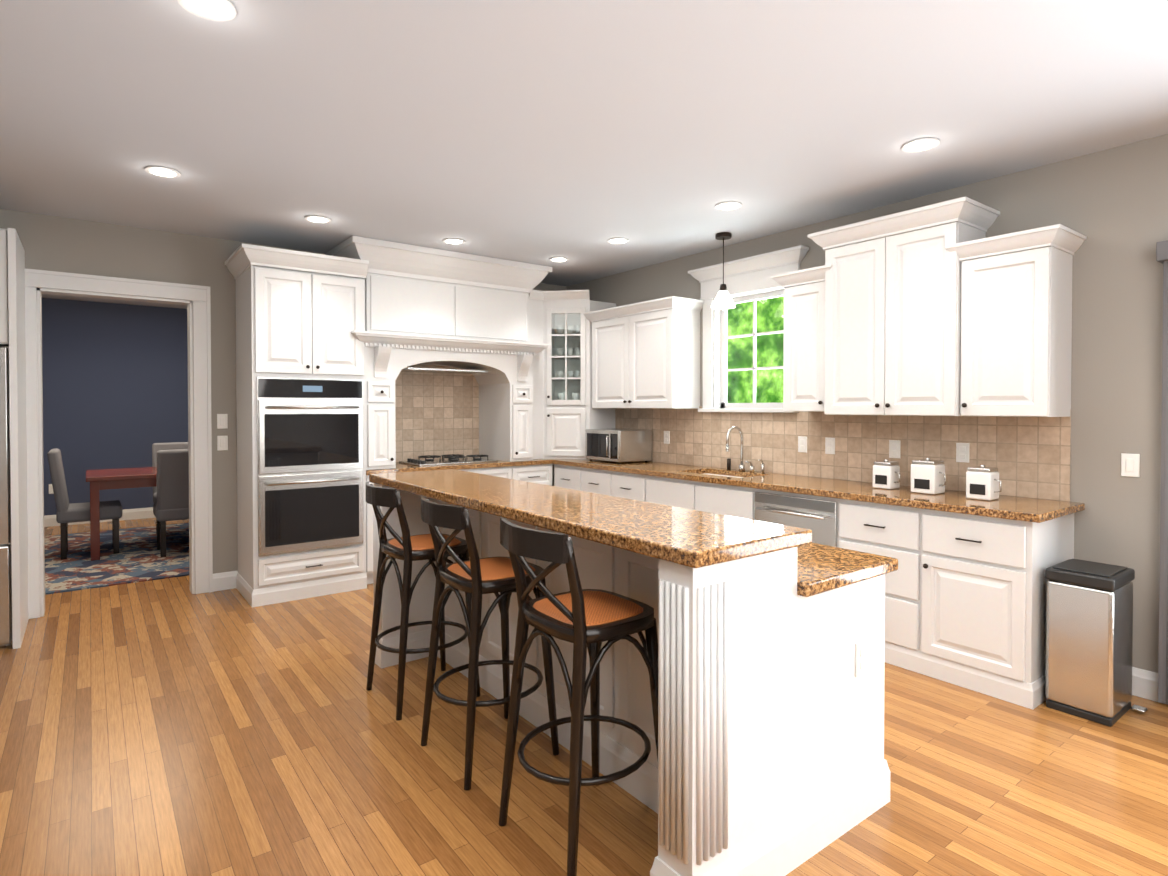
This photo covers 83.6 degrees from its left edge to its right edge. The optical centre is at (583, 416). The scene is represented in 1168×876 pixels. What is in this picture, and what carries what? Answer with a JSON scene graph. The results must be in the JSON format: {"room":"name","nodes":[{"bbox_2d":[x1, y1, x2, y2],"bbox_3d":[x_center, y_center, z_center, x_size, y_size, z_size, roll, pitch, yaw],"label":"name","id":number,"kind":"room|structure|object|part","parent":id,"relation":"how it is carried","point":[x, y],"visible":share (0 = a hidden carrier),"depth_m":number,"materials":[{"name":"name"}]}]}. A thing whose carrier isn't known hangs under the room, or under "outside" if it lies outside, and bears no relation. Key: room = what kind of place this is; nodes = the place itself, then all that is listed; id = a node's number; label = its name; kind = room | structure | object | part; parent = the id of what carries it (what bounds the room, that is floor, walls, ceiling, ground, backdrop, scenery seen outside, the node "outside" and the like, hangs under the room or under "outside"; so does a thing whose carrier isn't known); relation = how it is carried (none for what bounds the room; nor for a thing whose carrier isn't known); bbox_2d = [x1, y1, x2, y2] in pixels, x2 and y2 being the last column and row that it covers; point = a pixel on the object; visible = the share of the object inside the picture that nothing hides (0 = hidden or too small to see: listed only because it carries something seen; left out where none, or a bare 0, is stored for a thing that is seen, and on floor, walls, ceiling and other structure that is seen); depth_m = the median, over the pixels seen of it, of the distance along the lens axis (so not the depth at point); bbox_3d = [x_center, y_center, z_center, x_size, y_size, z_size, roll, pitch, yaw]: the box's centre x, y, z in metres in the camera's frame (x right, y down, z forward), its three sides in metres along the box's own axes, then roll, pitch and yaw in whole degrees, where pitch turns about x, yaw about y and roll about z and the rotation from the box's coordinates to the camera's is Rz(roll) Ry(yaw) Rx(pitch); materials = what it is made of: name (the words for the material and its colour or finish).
{"room":"kitchen","nodes":[
{"label":"kitchen","id":0,"kind":"room"},
{"bbox_2d":[42,297,187,515],"bbox_3d":[-5.882,-0.060,8.322,5.880,2.740,0.140,-1,1,-37],"label":"wall","id":1,"kind":"structure","parent":0,"point":[115,384],"depth_m":8.17,"materials":[{"name":"blue paint"}]},
{"bbox_2d":[49,484,53,493],"bbox_3d":[-6.394,0.867,7.851,0.072,0.115,0.010,-1,1,-37],"label":"switch plate","id":2,"kind":"object","parent":1,"relation":"attached to","point":[50,485],"depth_m":7.84,"materials":[{"name":"white plastic"}]},
{"bbox_2d":[44,507,155,526],"bbox_3d":[-5.833,1.243,8.276,5.596,0.135,0.017,-1,1,-37],"label":"baseboard","id":3,"kind":"structure","parent":1,"relation":"attached to","point":[138,513],"depth_m":8.29,"materials":[{"name":"white paint"}]},
{"bbox_2d":[0,209,565,616],"bbox_3d":[-2.545,-0.019,5.406,6.200,2.740,0.140,-1,1,-37],"label":"wall","id":4,"kind":"structure","parent":0,"point":[61,244],"depth_m":4.96,"materials":[{"name":"beige paint"}]},
{"bbox_2d":[24,268,212,618],"bbox_3d":[-3.389,0.181,4.768,1.144,2.357,0.202,-1,1,-37],"label":"door frame","id":5,"kind":"structure","parent":4,"relation":"attached to","point":[38,283],"depth_m":4.78,"materials":[{"name":"white paint"}]},
{"bbox_2d":[217,414,227,428],"bbox_3d":[-2.825,0.035,5.098,0.072,0.115,0.011,-1,1,-37],"label":"switch plate","id":6,"kind":"object","parent":4,"relation":"attached to","point":[222,419],"depth_m":5.09,"materials":[{"name":"white plastic"}]},
{"bbox_2d":[217,436,227,450],"bbox_3d":[-2.825,0.205,5.100,0.072,0.115,0.011,-1,1,-37],"label":"switch plate","id":7,"kind":"object","parent":4,"relation":"attached to","point":[222,441],"depth_m":5.10,"materials":[{"name":"white plastic"}]},
{"bbox_2d":[369,344,400,471],"bbox_3d":[-1.813,-0.071,5.475,0.249,0.978,0.629,-1,1,-37],"label":"upper cabinet","id":8,"kind":"object","parent":4,"relation":"attached to","point":[382,357],"depth_m":5.23,"materials":[{"name":"white paint"}]},
{"bbox_2d":[325,236,552,351],"bbox_3d":[-1.250,-1.033,5.819,1.840,0.716,0.739,-1,1,-37],"label":"range hood","id":9,"kind":"object","parent":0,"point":[400,293],"depth_m":5.54,"materials":[{"name":"white paint"}]},
{"bbox_2d":[369,456,552,474],"bbox_3d":[-0.954,0.430,6.128,2.398,0.039,0.637,-1,1,-37],"label":"countertop","id":10,"kind":"structure","parent":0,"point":[474,461],"depth_m":5.75,"materials":[{"name":"brown stone"}]},
{"bbox_2d":[399,454,497,465],"bbox_3d":[-1.232,0.385,5.948,0.760,0.055,0.470,-1,1,-37],"label":"cooktop","id":11,"kind":"object","parent":10,"relation":"in","point":[453,459],"depth_m":5.86,"materials":[{"name":"silver metal"}]},
{"bbox_2d":[545,304,588,399],"bbox_3d":[-0.172,-0.601,6.252,0.274,0.880,0.290,-1,1,-37],"label":"upper cabinet","id":12,"kind":"object","parent":0,"relation":"attached to","point":[566,363],"depth_m":6.27,"materials":[{"name":"white paint"}]},
{"bbox_2d":[561,300,580,303],"bbox_3d":[-0.126,-0.625,6.518,0.234,0.980,0.249,-1,1,-37],"label":"upper cabinet","id":13,"kind":"object","parent":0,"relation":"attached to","point":[562,301],"depth_m":6.25,"materials":[{"name":"white paint"}]},
{"bbox_3d":[-0.250,-0.401,6.497,0.815,1.608,0.879,-1,1,-37],"label":"cab corner glass","id":14,"kind":"part","parent":13,"relation":"part of","materials":[{"name":"white paint"}]},
{"bbox_2d":[0,518,1167,875],"bbox_3d":[-1.468,1.427,3.507,6.800,0.100,12.900,-1,1,-37],"label":"floor","id":15,"kind":"structure","parent":0,"point":[214,733],"depth_m":2.57,"materials":[{"name":"brown wood"}]},
{"bbox_2d":[0,228,28,648],"bbox_3d":[-3.931,0.133,3.823,0.975,2.480,0.709,-1,1,-37],"label":"cabinet","id":16,"kind":"object","parent":15,"relation":"on","point":[14,608],"visible":1,"depth_m":3.85,"materials":[{"name":"white paint"}]},
{"bbox_2d":[44,523,189,594],"bbox_3d":[-4.448,1.329,6.530,3.700,0.010,2.880,-1,1,-37],"label":"area rug","id":17,"kind":"object","parent":15,"relation":"on","point":[137,558],"visible":0.44,"depth_m":6.05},
{"bbox_2d":[47,448,121,559],"bbox_3d":[-4.843,0.817,6.349,0.561,1.018,0.480,-1,1,-37],"label":"dining chair","id":18,"kind":"object","parent":17,"relation":"on","point":[66,513],"visible":0.98,"depth_m":6.10,"materials":[{"name":"grey fabric"}]},
{"bbox_2d":[86,467,156,560],"bbox_3d":[-4.145,0.932,6.879,1.750,0.774,0.920,-1,1,-37],"label":"dining table","id":19,"kind":"object","parent":17,"relation":"on","point":[106,479],"visible":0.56,"depth_m":6.14,"materials":[{"name":"brown wood"}]},
{"bbox_2d":[152,442,187,533],"bbox_3d":[-4.526,0.804,7.305,0.480,1.018,0.561,-1,1,-37],"label":"dining chair","id":20,"kind":"object","parent":17,"relation":"on","point":[156,447],"visible":0.23,"depth_m":7.35,"materials":[{"name":"grey fabric"}]},
{"bbox_2d":[153,449,188,556],"bbox_3d":[-3.945,0.816,6.439,0.480,1.018,0.561,-1,1,-37],"label":"dining chair","id":21,"kind":"object","parent":17,"relation":"on","point":[172,504],"visible":0.5,"depth_m":6.18,"materials":[{"name":"grey fabric"}]},
{"bbox_2d":[233,244,368,606],"bbox_3d":[-2.222,0.072,5.138,0.810,2.565,0.675,-1,1,-37],"label":"tall cabinet","id":22,"kind":"object","parent":15,"relation":"on","point":[302,378],"depth_m":4.86,"materials":[{"name":"white paint"}]},
{"bbox_2d":[369,472,398,583],"bbox_3d":[-1.738,0.904,5.552,0.444,0.890,0.619,-1,1,-37],"label":"base cabinet","id":23,"kind":"object","parent":15,"relation":"on","point":[370,506],"depth_m":5.20,"materials":[{"name":"white paint"}]},
{"bbox_2d":[366,482,480,720],"bbox_3d":[-0.819,0.854,3.251,0.496,1.056,0.428,-1,1,-37],"label":"bar stool","id":24,"kind":"object","parent":15,"relation":"on","point":[407,548],"visible":0.81,"depth_m":3.11,"materials":[{"name":"brown wood"}]},
{"bbox_2d":[421,496,558,790],"bbox_3d":[-0.408,0.862,2.708,0.496,1.056,0.428,-1,1,-37],"label":"bar stool","id":25,"kind":"object","parent":15,"relation":"on","point":[475,576],"visible":0.9,"depth_m":2.60,"materials":[{"name":"brown wood"}]},
{"bbox_2d":[469,468,512,478],"bbox_3d":[-1.023,0.896,6.093,0.450,0.890,0.619,-1,1,-37],"label":"base cabinet","id":26,"kind":"object","parent":15,"relation":"on","point":[499,472],"depth_m":5.88,"materials":[{"name":"white paint"}]},
{"bbox_2d":[477,352,536,463],"bbox_3d":[-0.753,-0.082,6.278,0.250,0.978,0.629,-1,1,-37],"label":"upper cabinet","id":27,"kind":"object","parent":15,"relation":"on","point":[507,382],"depth_m":6.07,"materials":[{"name":"white paint"}]},
{"bbox_2d":[513,464,551,485],"bbox_3d":[-0.663,0.892,6.366,0.455,0.890,0.619,-1,1,-37],"label":"base cabinet","id":28,"kind":"object","parent":15,"relation":"on","point":[534,473],"depth_m":6.14,"materials":[{"name":"white paint"}]},
{"bbox_2d":[554,464,576,489],"bbox_3d":[0.068,0.894,6.272,0.601,0.890,0.456,-1,1,-37],"label":"base cabinet","id":29,"kind":"object","parent":15,"relation":"on","point":[564,477],"depth_m":6.09,"materials":[{"name":"white paint"}]},
{"bbox_2d":[541,400,592,463],"bbox_3d":[-0.169,0.138,6.273,0.311,0.538,0.331,-1,1,-37],"label":"upper cabinet","id":30,"kind":"object","parent":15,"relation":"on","point":[564,423],"depth_m":6.26,"materials":[{"name":"white paint"}]},
{"bbox_2d":[498,518,657,875],"bbox_3d":[-0.010,0.869,2.182,0.496,1.056,0.428,-1,1,-37],"label":"bar stool","id":31,"kind":"object","parent":15,"relation":"on","point":[581,619],"visible":0.98,"depth_m":2.07,"materials":[{"name":"brown wood"}]},
{"bbox_2d":[577,468,608,494],"bbox_3d":[0.336,0.899,5.919,0.601,0.890,0.430,-1,1,-37],"label":"base cabinet","id":32,"kind":"object","parent":15,"relation":"on","point":[592,480],"depth_m":5.75,"materials":[{"name":"white paint"}]},
{"bbox_2d":[609,472,640,500],"bbox_3d":[0.596,0.903,5.576,0.601,0.890,0.430,-1,1,-37],"label":"base cabinet","id":33,"kind":"object","parent":15,"relation":"on","point":[621,484],"depth_m":5.41,"materials":[{"name":"white paint"}]},
{"bbox_2d":[369,476,897,875],"bbox_3d":[-0.030,0.882,3.033,1.082,1.005,2.476,-1,1,-37],"label":"kitchen island","id":34,"kind":"object","parent":15,"relation":"on","point":[771,761],"depth_m":2.08,"materials":[{"name":"white paint"}]},
{"bbox_2d":[369,469,812,568],"bbox_3d":[-0.255,0.359,2.855,0.525,0.045,2.500,-1,1,-37],"label":"island countertop","id":35,"kind":"structure","parent":34,"relation":"on","point":[706,539],"depth_m":2.24,"materials":[{"name":"brown stone"}]},
{"bbox_2d":[855,639,867,676],"bbox_3d":[0.964,0.835,2.260,0.072,0.115,0.010,-1,1,-37],"label":"outlet plate","id":36,"kind":"object","parent":34,"relation":"attached to","point":[861,645],"depth_m":2.25,"materials":[{"name":"white plastic"}]},
{"bbox_2d":[641,476,748,518],"bbox_3d":[1.048,0.912,4.978,0.601,0.890,1.070,-1,1,-37],"label":"base cabinet","id":37,"kind":"object","parent":15,"relation":"on","point":[721,499],"depth_m":4.78,"materials":[{"name":"white paint"}]},
{"bbox_2d":[749,488,832,545],"bbox_3d":[1.557,0.921,4.307,0.601,0.890,0.615,-1,1,-37],"label":"dishwasher","id":38,"kind":"object","parent":15,"relation":"on","point":[814,513],"depth_m":4.09,"materials":[{"name":"silver metal"}]},
{"bbox_2d":[833,500,916,670],"bbox_3d":[1.889,0.927,3.868,0.601,0.890,0.485,-1,1,-37],"label":"base cabinet","id":39,"kind":"object","parent":15,"relation":"on","point":[886,530],"depth_m":3.62,"materials":[{"name":"white paint"}]},
{"bbox_2d":[913,508,1073,708],"bbox_3d":[2.191,0.933,3.470,0.601,0.890,0.515,-1,1,-37],"label":"base cabinet","id":40,"kind":"object","parent":15,"relation":"on","point":[982,582],"depth_m":3.26,"materials":[{"name":"white paint"}]},
{"bbox_2d":[553,460,1084,523],"bbox_3d":[1.154,0.449,4.813,0.624,0.039,4.010,-1,1,-37],"label":"countertop","id":41,"kind":"structure","parent":40,"relation":"on","point":[1033,510],"depth_m":3.91,"materials":[{"name":"brown stone"}]},
{"bbox_2d":[585,428,651,463],"bbox_3d":[0.303,0.264,6.043,0.436,0.294,0.490,-1,1,-37],"label":"microwave","id":42,"kind":"object","parent":41,"relation":"on","point":[619,445],"visible":1,"depth_m":5.88,"materials":[{"name":"silver metal"}]},
{"bbox_2d":[709,472,736,475],"bbox_3d":[1.050,0.560,4.975,0.359,0.212,0.621,-1,1,-37],"label":"sink","id":43,"kind":"object","parent":41,"relation":"in","point":[710,473],"depth_m":5.16,"materials":[{"name":"silver metal"}]},
{"bbox_2d":[725,424,764,471],"bbox_3d":[1.193,0.248,5.038,0.207,0.356,0.358,-1,1,-37],"label":"faucet","id":44,"kind":"object","parent":41,"relation":"on","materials":[{"name":"silver metal"}]},
{"bbox_2d":[873,459,899,489],"bbox_3d":[1.870,0.351,4.003,0.120,0.178,0.152,-1,1,-37],"label":"canister","id":45,"kind":"object","parent":41,"relation":"on","point":[886,473],"visible":1,"depth_m":3.98,"materials":[{"name":"white ceramic"}]},
{"bbox_2d":[911,458,945,494],"bbox_3d":[2.011,0.341,3.784,0.141,0.203,0.173,-1,1,-37],"label":"canister","id":46,"kind":"object","parent":41,"relation":"on","point":[928,475],"visible":0.98,"depth_m":3.75,"materials":[{"name":"white ceramic"}]},
{"bbox_2d":[966,465,1001,500],"bbox_3d":[2.176,0.354,3.533,0.126,0.185,0.158,-1,1,-37],"label":"canister","id":47,"kind":"object","parent":41,"relation":"on","point":[982,482],"visible":1,"depth_m":3.50,"materials":[{"name":"white ceramic"}]},
{"bbox_2d":[1045,559,1147,726],"bbox_3d":[2.415,1.048,3.079,0.326,0.672,0.318,-1,1,-37],"label":"trash can","id":48,"kind":"object","parent":15,"relation":"on","point":[1089,627],"visible":1,"depth_m":3.00,"materials":[{"name":"silver metal"}]},
{"bbox_2d":[0,0,1167,308],"bbox_3d":[-1.468,-1.412,3.467,6.800,0.100,12.900,-1,1,-37],"label":"ceiling","id":49,"kind":"structure","parent":0,"point":[578,134],"depth_m":2.90,"materials":[{"name":"paint"}]},
{"bbox_2d":[145,166,180,177],"bbox_3d":[-2.338,-1.359,3.624,0.168,0.008,0.168,-1,1,-37],"label":"recessed light","id":50,"kind":"object","parent":49,"relation":"in","point":[160,171],"depth_m":3.61,"materials":[{"name":"white paint"}]},
{"bbox_2d":[177,0,236,20],"bbox_3d":[-1.225,-1.338,2.121,0.168,0.008,0.168,-1,1,-37],"label":"recessed light","id":51,"kind":"object","parent":49,"relation":"in","point":[218,10],"depth_m":2.13,"materials":[{"name":"white paint"}]},
{"bbox_2d":[305,215,330,222],"bbox_3d":[-1.849,-1.372,4.534,0.168,0.008,0.168,-1,1,-37],"label":"recessed light","id":52,"kind":"object","parent":49,"relation":"in","point":[312,218],"depth_m":4.52,"materials":[{"name":"white paint"}]},
{"bbox_2d":[443,238,464,243],"bbox_3d":[-1.023,-1.380,5.134,0.168,0.008,0.168,-1,1,-37],"label":"recessed light","id":53,"kind":"object","parent":49,"relation":"in","point":[449,240],"depth_m":5.12,"materials":[{"name":"white paint"}]},
{"bbox_2d":[549,257,567,261],"bbox_3d":[-0.222,-1.389,5.766,0.168,0.008,0.168,-1,1,-37],"label":"recessed light","id":54,"kind":"object","parent":49,"relation":"in","point":[555,259],"depth_m":5.74,"materials":[{"name":"white paint"}]},
{"bbox_2d":[607,238,628,243],"bbox_3d":[0.267,-1.380,5.120,0.168,0.008,0.168,-1,1,-37],"label":"recessed light","id":55,"kind":"object","parent":49,"relation":"in","point":[613,240],"depth_m":5.10,"materials":[{"name":"white paint"}]},
{"bbox_2d":[711,232,734,308],"bbox_3d":[1.056,-1.105,4.944,0.184,0.554,0.184,-1,1,-37],"label":"pendant light","id":56,"kind":"object","parent":49,"relation":"hanging from","point":[723,299],"visible":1,"depth_m":4.91,"materials":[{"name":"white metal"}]},
{"bbox_2d":[715,201,741,209],"bbox_3d":[0.937,-1.368,4.235,0.168,0.008,0.168,-1,1,-37],"label":"recessed light","id":57,"kind":"object","parent":49,"relation":"in","point":[730,205],"depth_m":4.21,"materials":[{"name":"white paint"}]},
{"bbox_2d":[902,138,939,152],"bbox_3d":[1.679,-1.354,3.255,0.168,0.008,0.168,-1,1,-37],"label":"recessed light","id":58,"kind":"object","parent":49,"relation":"in","point":[922,144],"depth_m":3.25,"materials":[{"name":"white paint"}]},
{"bbox_2d":[566,134,1167,672],"bbox_3d":[2.449,0.004,3.732,0.140,2.740,8.560,-1,1,-37],"label":"wall","id":59,"kind":"structure","parent":0,"point":[1112,204],"depth_m":3.33,"materials":[{"name":"beige paint"}]},
{"bbox_2d":[589,296,700,411],"bbox_3d":[0.529,-0.528,5.870,0.328,0.905,1.080,-1,1,-37],"label":"upper cabinet","id":60,"kind":"object","parent":59,"relation":"attached to","point":[646,362],"depth_m":5.60,"materials":[{"name":"white paint"}]},
{"bbox_2d":[688,245,808,412],"bbox_3d":[1.288,-0.631,5.139,0.201,1.190,1.100,-1,1,-37],"label":"window","id":61,"kind":"structure","parent":59,"relation":"in","point":[747,281],"depth_m":5.23,"materials":[{"name":"white paint"}]},
{"bbox_2d":[781,266,820,415],"bbox_3d":[1.602,-0.503,4.453,0.328,0.935,0.336,-1,1,-37],"label":"upper cabinet","id":62,"kind":"object","parent":59,"relation":"attached to","point":[802,296],"depth_m":4.36,"materials":[{"name":"white paint"}]},
{"bbox_2d":[821,200,988,419],"bbox_3d":[1.931,-0.589,3.983,0.369,1.160,0.799,-1,1,-37],"label":"upper cabinet","id":63,"kind":"object","parent":59,"relation":"attached to","point":[949,344],"depth_m":3.82,"materials":[{"name":"white paint"}]},
{"bbox_2d":[961,224,1076,419],"bbox_3d":[2.317,-0.470,3.509,0.328,0.935,0.414,-1,1,-37],"label":"upper cabinet","id":64,"kind":"object","parent":59,"relation":"attached to","point":[1016,307],"depth_m":3.38,"materials":[{"name":"white paint"}]},
{"bbox_2d":[1121,453,1139,476],"bbox_3d":[2.719,0.241,3.249,0.011,0.115,0.072,-1,1,-37],"label":"switch plate","id":65,"kind":"object","parent":59,"relation":"attached to","point":[1130,465],"depth_m":3.25,"materials":[{"name":"white plastic"}]},
{"bbox_2d":[1132,667,1167,704],"bbox_3d":[3.705,1.332,1.958,0.017,0.135,3.723,-1,1,-37],"label":"baseboard","id":66,"kind":"structure","parent":59,"relation":"attached to","point":[1145,684],"depth_m":3.20,"materials":[{"name":"white paint"}]},
{"bbox_2d":[1156,240,1167,703],"bbox_3d":[2.950,0.271,2.866,0.108,2.190,0.670,-1,1,-37],"label":"panel","id":67,"kind":"object","parent":59,"relation":"attached to","point":[1162,252],"visible":1,"depth_m":3.10,"materials":[{"name":"grey fabric"}]},
{"label":"outside","id":68,"kind":"structure","parent":0,"visible":0},
{"bbox_2d":[727,296,783,402],"bbox_3d":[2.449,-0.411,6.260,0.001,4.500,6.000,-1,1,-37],"label":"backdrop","id":69,"kind":"structure","parent":68,"point":[745,383],"depth_m":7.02,"materials":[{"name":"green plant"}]}
]}

